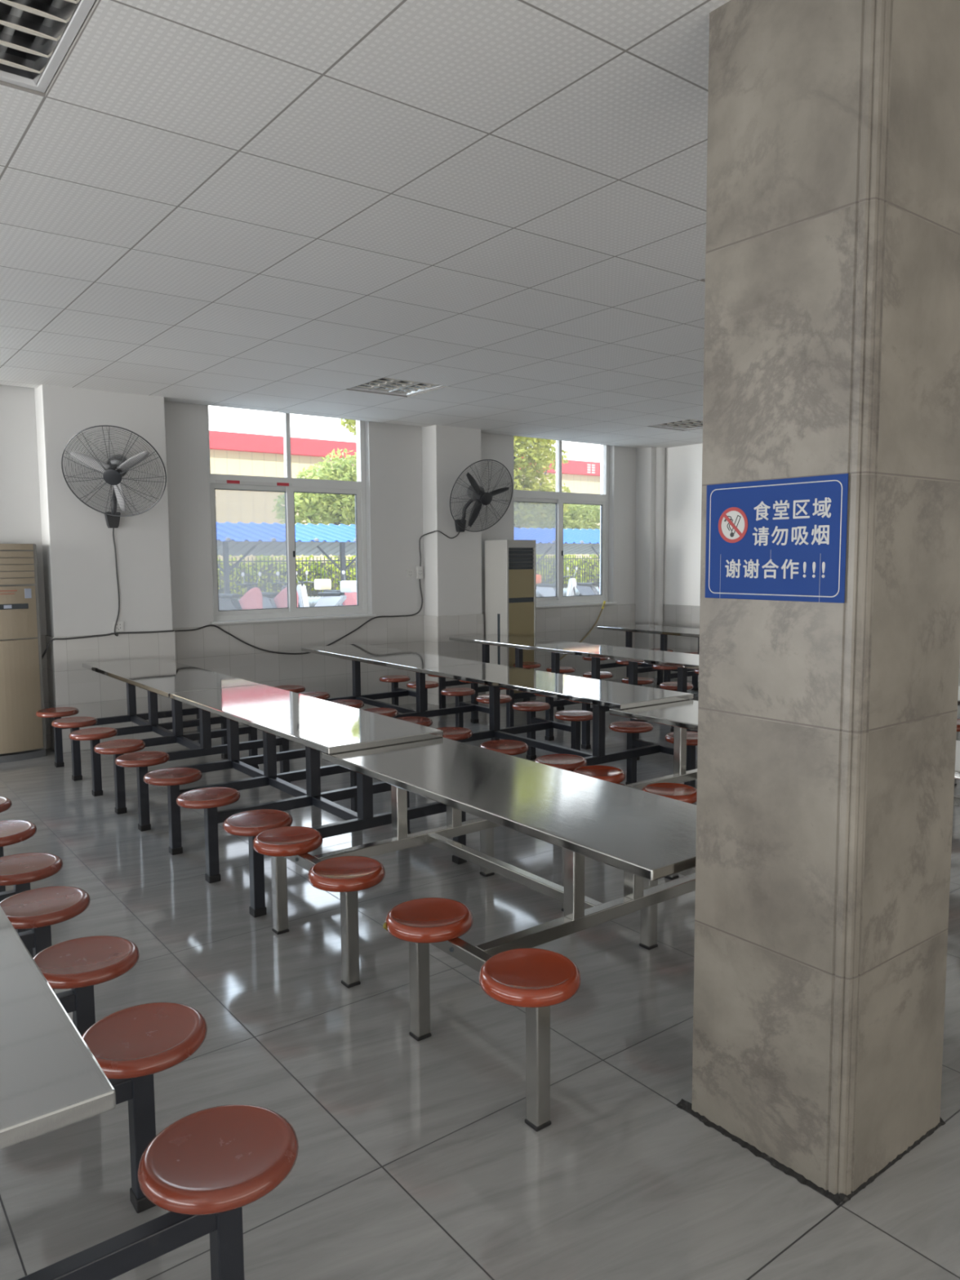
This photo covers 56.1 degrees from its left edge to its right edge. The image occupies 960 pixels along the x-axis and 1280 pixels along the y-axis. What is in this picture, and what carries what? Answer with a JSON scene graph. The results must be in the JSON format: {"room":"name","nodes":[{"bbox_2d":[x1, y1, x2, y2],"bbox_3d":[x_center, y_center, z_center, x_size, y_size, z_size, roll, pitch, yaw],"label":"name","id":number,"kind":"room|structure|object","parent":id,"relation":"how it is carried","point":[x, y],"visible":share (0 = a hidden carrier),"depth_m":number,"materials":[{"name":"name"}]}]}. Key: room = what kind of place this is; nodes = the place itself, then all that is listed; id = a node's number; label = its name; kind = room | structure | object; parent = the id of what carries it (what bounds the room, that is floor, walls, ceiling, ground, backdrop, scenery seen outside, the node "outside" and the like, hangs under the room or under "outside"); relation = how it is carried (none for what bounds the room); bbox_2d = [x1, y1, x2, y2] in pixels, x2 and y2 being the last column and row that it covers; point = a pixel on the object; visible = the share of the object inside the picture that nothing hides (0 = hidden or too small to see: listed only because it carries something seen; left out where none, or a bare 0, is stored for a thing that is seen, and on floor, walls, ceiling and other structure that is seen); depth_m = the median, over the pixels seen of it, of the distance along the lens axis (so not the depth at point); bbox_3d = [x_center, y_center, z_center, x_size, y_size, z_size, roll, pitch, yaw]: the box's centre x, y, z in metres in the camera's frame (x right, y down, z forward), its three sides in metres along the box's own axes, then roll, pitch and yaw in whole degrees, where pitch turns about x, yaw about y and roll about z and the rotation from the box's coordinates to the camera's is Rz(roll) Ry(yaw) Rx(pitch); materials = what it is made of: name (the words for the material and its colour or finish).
{"room":"eatery","nodes":[
{"label":"eatery","id":0,"kind":"room"},
{"bbox_2d":[0,384,636,636],"bbox_3d":[-3.295,-0.838,7.561,14.230,3.450,0.500,-4,7,-37],"label":"wall","id":1,"kind":"structure","parent":0,"point":[163,552],"depth_m":7.99,"materials":[{"name":"white paint"}]},
{"bbox_2d":[61,425,166,635],"bbox_3d":[-2.862,-0.826,7.111,0.685,1.654,0.547,2,6,26],"label":"wall fan","id":2,"kind":"object","parent":1,"relation":"attached to","point":[117,466],"depth_m":7.03,"materials":[{"name":"grey metal"}]},
{"bbox_2d":[112,621,124,631],"bbox_3d":[-3.016,-0.113,7.515,0.086,0.086,0.013,-4,7,-37],"label":"wall outlet","id":3,"kind":"object","parent":1,"relation":"attached to","point":[120,624],"visible":1,"depth_m":7.51,"materials":[{"name":"grey plastic"}]},
{"bbox_2d":[41,578,422,659],"bbox_3d":[-2.046,-0.176,8.405,3.809,0.709,0.291,-4,7,-37],"label":"cable","id":4,"kind":"object","parent":1,"relation":"attached to","point":[362,624],"visible":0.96,"depth_m":8.30,"materials":[{"name":"grey plastic"}]},
{"bbox_2d":[206,404,376,624],"bbox_3d":[-1.828,-1.224,8.755,1.740,2.057,0.215,-4,7,-37],"label":"window","id":5,"kind":"structure","parent":1,"relation":"in","point":[288,485],"depth_m":8.81,"materials":[{"name":"white"}]},
{"bbox_2d":[40,604,635,752],"bbox_3d":[-3.211,0.418,7.576,13.830,0.945,0.272,-4,7,-37],"label":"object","id":6,"kind":"structure","parent":1,"relation":"attached to","point":[95,695],"depth_m":8.74,"materials":[{"name":"beige tile"}]},
{"bbox_2d":[406,568,413,577],"bbox_3d":[-0.740,-0.705,9.544,0.086,0.086,0.013,-4,7,-37],"label":"wall outlet","id":7,"kind":"object","parent":1,"relation":"attached to","point":[410,573],"visible":1,"depth_m":9.54,"materials":[{"name":"grey plastic"}]},
{"bbox_2d":[416,566,422,578],"bbox_3d":[-0.646,-0.720,9.601,0.062,0.130,0.036,-4,7,-37],"label":"wall outlet","id":8,"kind":"object","parent":1,"relation":"attached to","point":[419,569],"visible":1,"depth_m":9.59,"materials":[{"name":"grey plastic"}]},
{"bbox_2d":[418,530,459,566],"bbox_3d":[-0.428,-0.965,9.501,0.444,0.384,0.169,0,5,2],"label":"power cord","id":9,"kind":"object","parent":1,"relation":"attached to","point":[433,531],"visible":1,"depth_m":9.54,"materials":[{"name":"grey plastic"}]},
{"bbox_2d":[449,459,513,532],"bbox_3d":[0.021,-1.486,9.311,0.642,0.726,0.533,0,5,2],"label":"wall fan","id":10,"kind":"object","parent":1,"relation":"attached to","point":[475,491],"visible":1,"depth_m":9.30,"materials":[{"name":"grey metal"}]},
{"bbox_2d":[514,440,617,608],"bbox_3d":[0.996,-1.440,10.911,1.690,2.057,0.215,-4,7,-37],"label":"window","id":11,"kind":"structure","parent":1,"relation":"in","point":[557,497],"depth_m":11.02,"materials":[{"name":"white"}]},
{"bbox_2d":[0,0,730,448],"bbox_3d":[0.652,-1.596,2.314,13.830,0.014,12.885,-4,7,-37],"label":"ceiling","id":12,"kind":"structure","parent":0,"point":[290,206],"depth_m":3.54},
{"bbox_2d":[0,0,95,93],"bbox_3d":[-1.343,-1.639,2.244,0.604,0.121,0.596,-4,7,-37],"label":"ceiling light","id":13,"kind":"object","parent":12,"relation":"attached to","point":[36,36],"visible":1,"depth_m":2.44,"materials":[{"name":"white metal"}]},
{"bbox_2d":[349,377,444,395],"bbox_3d":[-0.677,-2.104,7.269,0.604,0.121,0.596,-4,7,-37],"label":"ceiling light","id":14,"kind":"object","parent":12,"relation":"attached to","point":[385,385],"visible":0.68,"depth_m":7.35,"materials":[{"name":"beige"}]},
{"bbox_2d":[649,419,702,430],"bbox_3d":[2.179,-2.322,9.450,0.604,0.121,0.596,-4,7,-37],"label":"ceiling light","id":15,"kind":"object","parent":12,"relation":"attached to","point":[688,424],"visible":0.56,"depth_m":9.57,"materials":[{"name":"beige metal"}]},
{"bbox_2d":[0,676,959,1279],"bbox_3d":[0.638,1.383,2.629,14.230,0.120,13.390,-4,7,-37],"label":"floor","id":16,"kind":"structure","parent":0,"point":[420,1160],"depth_m":2.65,"materials":[{"name":"grey tile"}]},
{"bbox_2d":[0,543,46,763],"bbox_3d":[-3.759,0.095,7.048,0.570,1.690,0.336,-4,7,-37],"label":"air conditioner","id":17,"kind":"object","parent":16,"relation":"on","point":[22,733],"visible":1,"depth_m":7.01,"materials":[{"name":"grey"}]},
{"bbox_2d":[0,795,62,957],"bbox_3d":[-2.632,0.871,3.663,1.416,0.750,2.030,-4,7,-37],"label":"table","id":18,"kind":"object","parent":16,"relation":"on","point":[18,870],"visible":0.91,"depth_m":3.40,"materials":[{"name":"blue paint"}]},
{"bbox_2d":[0,885,298,1279],"bbox_3d":[-1.413,1.013,2.039,1.416,0.750,2.030,-4,7,-37],"label":"table","id":19,"kind":"object","parent":16,"relation":"on","point":[56,1073],"visible":1,"depth_m":1.73,"materials":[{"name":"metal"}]},
{"bbox_2d":[35,657,290,813],"bbox_3d":[-2.271,0.608,6.508,1.416,0.750,2.030,-4,7,-37],"label":"table","id":20,"kind":"object","parent":16,"relation":"on","point":[162,677],"visible":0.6,"depth_m":6.27,"materials":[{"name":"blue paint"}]},
{"bbox_2d":[115,684,466,917],"bbox_3d":[-1.026,0.748,4.898,1.416,0.750,2.030,-4,7,-37],"label":"table","id":21,"kind":"object","parent":16,"relation":"on","point":[318,725],"visible":0.8,"depth_m":4.62,"materials":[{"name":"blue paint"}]},
{"bbox_2d":[273,643,512,740],"bbox_3d":[-0.790,0.496,7.626,1.406,0.750,2.032,-4,7,-36],"label":"table","id":22,"kind":"object","parent":16,"relation":"on","point":[408,660],"visible":0.69,"depth_m":7.55,"materials":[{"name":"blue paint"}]},
{"bbox_2d":[253,737,696,1131],"bbox_3d":[0.129,0.895,3.396,1.385,0.718,1.900,-4,7,-37],"label":"table","id":23,"kind":"object","parent":16,"relation":"on","point":[649,837],"visible":0.91,"depth_m":3.06,"materials":[{"name":"metal"}]},
{"bbox_2d":[382,922,386,930],"bbox_3d":[-0.297,0.901,2.831,0.016,0.029,0.017,-4,7,-37],"label":"scrap","id":24,"kind":"object","parent":23,"relation":"on","point":[384,926],"visible":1,"depth_m":2.83,"materials":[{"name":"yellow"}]},
{"bbox_2d":[484,539,536,702],"bbox_3d":[0.334,-0.215,9.862,0.418,1.745,0.385,-4,7,-37],"label":"air conditioner","id":25,"kind":"object","parent":16,"relation":"on","point":[510,565],"visible":0.73,"depth_m":9.70,"materials":[{"name":"grey"}]},
{"bbox_2d":[508,547,533,569],"bbox_3d":[0.429,-0.874,9.675,0.360,0.230,0.056,-4,7,-37],"label":"outlet","id":26,"kind":"object","parent":25,"relation":"attached to","point":[519,558],"depth_m":9.67,"materials":[{"name":"grey plastic"}]},
{"bbox_2d":[427,633,653,741],"bbox_3d":[0.547,0.395,8.640,1.416,0.750,2.030,-4,7,-37],"label":"table","id":27,"kind":"object","parent":16,"relation":"on","point":[519,643],"visible":0.44,"depth_m":8.45,"materials":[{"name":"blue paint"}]},
{"bbox_2d":[396,662,697,803],"bbox_3d":[0.417,0.638,5.993,1.406,0.750,2.032,-4,7,-36],"label":"table","id":28,"kind":"object","parent":16,"relation":"on","point":[602,694],"visible":0.72,"depth_m":5.84,"materials":[{"name":"metal"}]},
{"bbox_2d":[560,600,605,660],"bbox_3d":[1.069,0.050,10.896,1.205,1.010,0.118,-5,7,-39],"label":"hose","id":29,"kind":"object","parent":16,"relation":"on","point":[604,602],"visible":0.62,"depth_m":11.17,"materials":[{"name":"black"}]},
{"bbox_2d":[568,648,698,759],"bbox_3d":[1.785,0.535,7.031,1.416,0.750,2.030,-4,7,-37],"label":"table","id":30,"kind":"object","parent":16,"relation":"on","point":[683,661],"visible":0.1,"depth_m":7.33,"materials":[{"name":"blue paint"}]},
{"bbox_2d":[582,623,699,690],"bbox_3d":[2.232,0.265,9.945,1.416,0.750,2.030,-4,7,-37],"label":"table","id":31,"kind":"object","parent":16,"relation":"on","point":[664,631],"visible":0.29,"depth_m":10.10,"materials":[{"name":"blue paint"}]},
{"bbox_2d":[573,699,959,879],"bbox_3d":[1.537,0.787,4.471,1.385,0.718,1.900,-4,7,-37],"label":"table","id":32,"kind":"object","parent":16,"relation":"on","point":[682,715],"visible":0.17,"depth_m":4.76,"materials":[{"name":"silver metal"}]},
{"bbox_2d":[675,1098,945,1206],"bbox_3d":[0.917,1.323,2.523,0.527,0.014,0.512,-4,7,-37],"label":"baseboard","id":33,"kind":"structure","parent":16,"relation":"on","point":[837,1198],"depth_m":2.34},
{"bbox_2d":[954,685,959,786],"bbox_3d":[2.933,0.681,5.537,1.385,0.718,1.900,-4,7,-37],"label":"table","id":34,"kind":"object","parent":16,"relation":"on","point":[958,698],"visible":0.02,"depth_m":5.96,"materials":[{"name":"silver metal"}]},
{"bbox_2d":[663,443,702,605],"bbox_3d":[6.193,-0.819,6.714,0.200,3.450,13.390,-4,7,-37],"label":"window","id":35,"kind":"structure","parent":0,"point":[683,464],"depth_m":11.28,"materials":[{"name":"white paint"}]},
{"bbox_2d":[45,604,959,750],"bbox_3d":[1.674,0.775,3.348,11.242,0.945,12.950,-4,7,-37],"label":"baseboard","id":36,"kind":"structure","parent":35,"relation":"attached to","point":[673,615],"depth_m":11.15,"materials":[{"name":"beige tile"}]},
{"bbox_2d":[635,447,665,678],"bbox_3d":[2.189,-1.239,11.557,0.222,3.450,0.322,-4,7,-37],"label":"pillar","id":37,"kind":"structure","parent":35,"relation":"attached to","point":[650,461],"depth_m":11.49,"materials":[{"name":"white paint"}]},
{"bbox_2d":[691,0,959,1195],"bbox_3d":[0.922,-0.183,2.373,0.489,3.042,0.458,-4,7,-37],"label":"pillar","id":38,"kind":"structure","parent":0,"point":[827,731],"depth_m":2.19,"materials":[{"name":"stone"}]},
{"bbox_2d":[705,473,848,603],"bbox_3d":[0.719,-0.246,2.224,0.004,0.296,0.399,-4,7,-37],"label":"wall sign","id":39,"kind":"object","parent":38,"relation":"attached to","point":[784,539],"visible":1,"depth_m":2.21,"materials":[{"name":"blue plastic"}]},
{"label":"outside","id":40,"kind":"structure","parent":0,"visible":0},
{"bbox_2d":[235,586,599,606],"bbox_3d":[-10.331,-5.436,79.043,200.000,0.130,121.710,-4,7,-37],"label":"ground","id":41,"kind":"structure","parent":40,"point":[313,600],"depth_m":39.24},
{"bbox_2d":[218,572,262,610],"bbox_3d":[-6.038,-1.025,22.587,1.710,1.360,0.800,3,6,32],"label":"scooter","id":42,"kind":"object","parent":41,"relation":"on","point":[252,598],"visible":0.52,"depth_m":22.35,"materials":[{"name":"pink plastic"}]},
{"bbox_2d":[261,571,298,608],"bbox_3d":[-5.287,-1.105,23.411,1.710,1.360,0.800,4,7,41],"label":"scooter","id":43,"kind":"object","parent":41,"relation":"on","point":[280,601],"visible":0.34,"depth_m":22.99,"materials":[{"name":"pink plastic"}]},
{"bbox_2d":[271,448,356,562],"bbox_3d":[-7.390,-6.279,46.883,7.093,7.411,4.186,-4,7,-37],"label":"tree","id":44,"kind":"object","parent":41,"relation":"on","point":[334,508],"visible":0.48,"depth_m":45.66,"materials":[{"name":"green plant"}]},
{"bbox_2d":[296,570,356,607],"bbox_3d":[-4.147,-1.131,23.615,2.015,1.360,0.705,2,6,21],"label":"scooter","id":45,"kind":"object","parent":41,"relation":"on","point":[335,598],"visible":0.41,"depth_m":23.42,"materials":[{"name":"white plastic"}]},
{"bbox_2d":[314,570,356,605],"bbox_3d":[-3.865,-1.243,24.812,0.800,1.360,2.015,-5,7,-43],"label":"scooter","id":46,"kind":"object","parent":41,"relation":"on","point":[319,584],"visible":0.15,"depth_m":25.03,"materials":[{"name":"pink plastic"}]},
{"bbox_2d":[339,418,355,435],"bbox_3d":[-4.054,-5.996,38.090,3.919,8.404,2.208,-4,7,-37],"label":"tree","id":47,"kind":"object","parent":41,"relation":"on","point":[350,424],"visible":0.02,"depth_m":36.80,"materials":[{"name":"green plant"}]},
{"bbox_2d":[208,430,600,563],"bbox_3d":[-7.669,-10.900,81.616,132.800,10.250,20.930,-4,7,-37],"label":"building","id":48,"kind":"structure","parent":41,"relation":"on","point":[232,453],"depth_m":63.22,"materials":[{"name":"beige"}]},
{"bbox_2d":[216,521,599,593],"bbox_3d":[0.007,-3.073,36.076,36.078,2.890,7.550,-4,7,-37],"label":"shed","id":49,"kind":"object","parent":41,"relation":"on","point":[239,538],"visible":0.2,"depth_m":32.21,"materials":[{"name":"blue metal"}]},
{"bbox_2d":[217,553,599,599],"bbox_3d":[-4.284,-3.182,42.474,41.261,2.444,1.654,-4,7,-37],"label":"hedge","id":50,"kind":"object","parent":41,"relation":"on","point":[539,555],"visible":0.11,"depth_m":39.85,"materials":[{"name":"green plant"}]},
{"bbox_2d":[217,555,599,599],"bbox_3d":[-3.138,-2.955,40.970,39.400,1.700,0.040,-4,7,-37],"label":"fence","id":51,"kind":"object","parent":41,"relation":"on","point":[538,558],"visible":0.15,"depth_m":38.16,"materials":[{"name":"grey"}]},
{"bbox_2d":[513,435,570,528],"bbox_3d":[2.110,-11.671,53.741,9.181,16.780,5.182,-4,7,-37],"label":"tree","id":52,"kind":"object","parent":41,"relation":"on","point":[540,453],"visible":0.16,"depth_m":53.23,"materials":[{"name":"green plant"}]},
{"bbox_2d":[536,567,578,596],"bbox_3d":[2.484,-1.714,29.525,2.015,1.360,0.705,3,6,35],"label":"scooter","id":53,"kind":"object","parent":41,"relation":"on","point":[545,589],"visible":0.43,"depth_m":29.48,"materials":[{"name":"white plastic"}]},
{"bbox_2d":[529,492,599,556],"bbox_3d":[6.240,-6.841,59.892,7.234,5.991,4.194,-4,7,-37],"label":"tree","id":54,"kind":"object","parent":41,"relation":"on","point":[585,517],"visible":0.33,"depth_m":58.27,"materials":[{"name":"green plant"}]},
{"bbox_2d":[576,575,599,595],"bbox_3d":[3.939,-1.796,30.327,0.800,1.360,1.710,-5,7,-43],"label":"scooter","id":55,"kind":"object","parent":41,"relation":"on","point":[584,588],"visible":0.17,"depth_m":30.48,"materials":[{"name":"white plastic"}]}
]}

